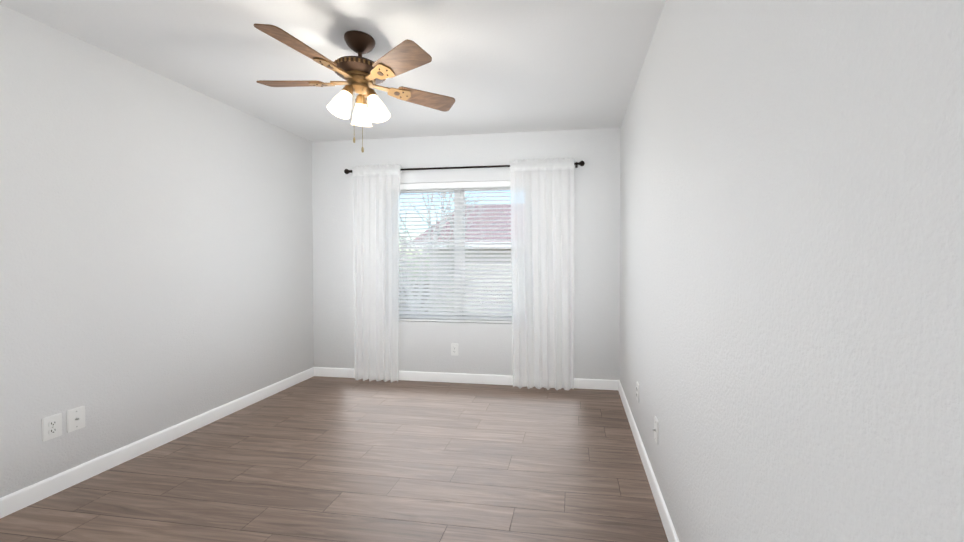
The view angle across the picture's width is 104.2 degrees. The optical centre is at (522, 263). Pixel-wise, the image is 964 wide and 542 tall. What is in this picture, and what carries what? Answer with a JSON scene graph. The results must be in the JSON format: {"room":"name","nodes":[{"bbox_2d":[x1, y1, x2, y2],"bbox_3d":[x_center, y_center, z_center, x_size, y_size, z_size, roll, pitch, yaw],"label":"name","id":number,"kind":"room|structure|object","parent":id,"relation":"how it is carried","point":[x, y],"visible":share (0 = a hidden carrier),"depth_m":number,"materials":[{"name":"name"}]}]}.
{"room":"empty bedroom","nodes":[
{"label":"empty bedroom","id":0,"kind":"room"},
{"bbox_2d":[0,4,313,497],"bbox_3d":[-2.553,-0.015,1.864,0.160,2.440,4.450,0,1,8],"label":"wall","id":1,"kind":"structure","parent":0,"point":[156,252],"depth_m":2.29,"materials":[{"name":"white paint"}]},
{"bbox_2d":[41,413,61,441],"bbox_3d":[-2.456,0.853,1.950,0.012,0.120,0.074,0,1,8],"label":"electrical outlet","id":2,"kind":"object","parent":1,"relation":"attached to","point":[51,427],"visible":1,"depth_m":1.95,"materials":[{"name":"white plastic"}]},
{"bbox_2d":[66,406,84,432],"bbox_3d":[-2.438,0.849,2.043,0.021,0.120,0.074,0,1,8],"label":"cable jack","id":3,"kind":"object","parent":1,"relation":"attached to","point":[75,418],"visible":1,"depth_m":2.04,"materials":[{"name":"white plastic"}]},
{"bbox_2d":[0,367,313,518],"bbox_3d":[-2.467,1.159,1.870,0.013,0.092,4.130,0,1,8],"label":"baseboard","id":4,"kind":"structure","parent":1,"relation":"attached to","point":[11,503],"depth_m":2.28,"materials":[{"name":"white wood"}]},
{"bbox_2d":[0,0,665,141],"bbox_3d":[-0.926,-1.291,1.621,3.444,0.120,4.450,0,1,8],"label":"ceiling","id":5,"kind":"structure","parent":0,"point":[502,66],"depth_m":2.18,"materials":[{"name":"white paint"}]},
{"bbox_2d":[253,24,454,152],"bbox_3d":[-0.924,-0.921,2.052,1.044,0.633,1.059,0,1,8],"label":"ceiling fan","id":6,"kind":"object","parent":5,"relation":"hanging from","point":[361,75],"visible":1,"depth_m":2.00,"materials":[{"name":"brown wood"}]},
{"bbox_2d":[0,376,667,541],"bbox_3d":[-0.926,1.258,1.660,3.444,0.100,4.450,0,1,8],"label":"floor","id":7,"kind":"structure","parent":0,"point":[325,459],"depth_m":2.10,"materials":[{"name":"brown wood"}]},
{"bbox_2d":[312,128,620,379],"bbox_3d":[-0.634,-0.044,3.765,3.124,2.440,0.160,0,1,8],"label":"wall","id":8,"kind":"structure","parent":0,"point":[483,347],"depth_m":3.67,"materials":[{"name":"white paint"}]},
{"bbox_2d":[451,343,457,355],"bbox_3d":[-0.678,0.849,3.698,0.074,0.120,0.012,0,1,8],"label":"outlet","id":9,"kind":"object","parent":8,"relation":"attached to","point":[454,349],"visible":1,"depth_m":3.70,"materials":[{"name":"white plastic"}]},
{"bbox_2d":[399,187,511,320],"bbox_3d":[-0.646,-0.113,3.805,1.510,1.395,0.072,0,1,8],"label":"window","id":10,"kind":"structure","parent":8,"relation":"in","point":[459,199],"depth_m":3.79,"materials":[{"name":"glass"}]},
{"bbox_2d":[399,181,511,322],"bbox_3d":[-0.656,-0.115,3.727,1.494,1.387,0.072,0,1,8],"label":"window blinds","id":11,"kind":"object","parent":10,"relation":"attached to","point":[444,185],"visible":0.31,"depth_m":3.73,"materials":[{"name":"white plastic"}]},
{"bbox_2d":[344,161,584,173],"bbox_3d":[-0.608,-0.922,3.611,2.377,0.052,0.111,0,1,8],"label":"curtain rod","id":12,"kind":"object","parent":8,"relation":"attached to","point":[576,164],"visible":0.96,"depth_m":3.58,"materials":[{"name":"brown metal"}]},
{"bbox_2d":[352,164,401,381],"bbox_3d":[-1.446,0.091,3.692,0.505,2.136,0.079,0,1,8],"label":"curtain","id":13,"kind":"object","parent":12,"relation":"hanging from","point":[376,212],"visible":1,"depth_m":3.69,"materials":[{"name":"white fabric"}]},
{"bbox_2d":[510,158,573,389],"bbox_3d":[0.173,0.094,3.470,0.595,2.136,0.079,0,1,8],"label":"curtain","id":14,"kind":"object","parent":12,"relation":"hanging from","point":[542,226],"visible":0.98,"depth_m":3.47,"materials":[{"name":"white fabric"}]},
{"bbox_2d":[314,367,618,389],"bbox_3d":[-0.646,1.131,3.698,3.124,0.092,0.013,0,1,8],"label":"baseboard","id":15,"kind":"structure","parent":8,"relation":"attached to","point":[599,384],"depth_m":3.69,"materials":[{"name":"white wood"}]},
{"bbox_2d":[620,0,963,541],"bbox_3d":[0.701,-0.008,1.417,0.160,2.440,4.450,0,1,8],"label":"wall","id":16,"kind":"structure","parent":0,"point":[792,267],"depth_m":0.71,"materials":[{"name":"white paint"}]},
{"bbox_2d":[636,381,638,402],"bbox_3d":[0.756,0.847,2.468,0.012,0.120,0.074,0,1,8],"label":"electrical outlet","id":17,"kind":"object","parent":16,"relation":"attached to","point":[637,390],"visible":1,"depth_m":2.46,"materials":[{"name":"white plastic"}]},
{"bbox_2d":[618,380,678,541],"bbox_3d":[0.615,1.166,1.447,0.013,0.092,4.130,0,1,8],"label":"baseboard","id":18,"kind":"structure","parent":16,"relation":"attached to","point":[669,529],"depth_m":1.98,"materials":[{"name":"white wood"}]},
{"bbox_2d":[653,416,658,444],"bbox_3d":[0.676,0.852,1.914,0.021,0.120,0.074,0,1,8],"label":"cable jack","id":19,"kind":"object","parent":16,"relation":"attached to","point":[656,429],"visible":1,"depth_m":1.89,"materials":[{"name":"white plastic"}]},
{"label":"outside","id":20,"kind":"structure","parent":0,"visible":0},
{"bbox_2d":[399,284,428,311],"bbox_3d":[4.046,3.198,34.710,80.000,1.800,60.000,0,1,8],"label":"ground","id":21,"kind":"structure","parent":20,"point":[414,295],"depth_m":44.17,"materials":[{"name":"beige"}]},
{"bbox_2d":[399,191,503,311],"bbox_3d":[-2.237,1.032,7.727,4.248,6.569,4.328,0,1,8],"label":"tree","id":22,"kind":"object","parent":21,"relation":"on","point":[442,207],"depth_m":7.01,"materials":[{"name":"white plant"}]},
{"bbox_2d":[407,205,511,312],"bbox_3d":[3.926,1.096,13.459,13.370,6.260,7.970,0,1,8],"label":"house","id":23,"kind":"structure","parent":21,"relation":"on","point":[485,214],"depth_m":10.63,"materials":[{"name":"white paint"}]}
]}

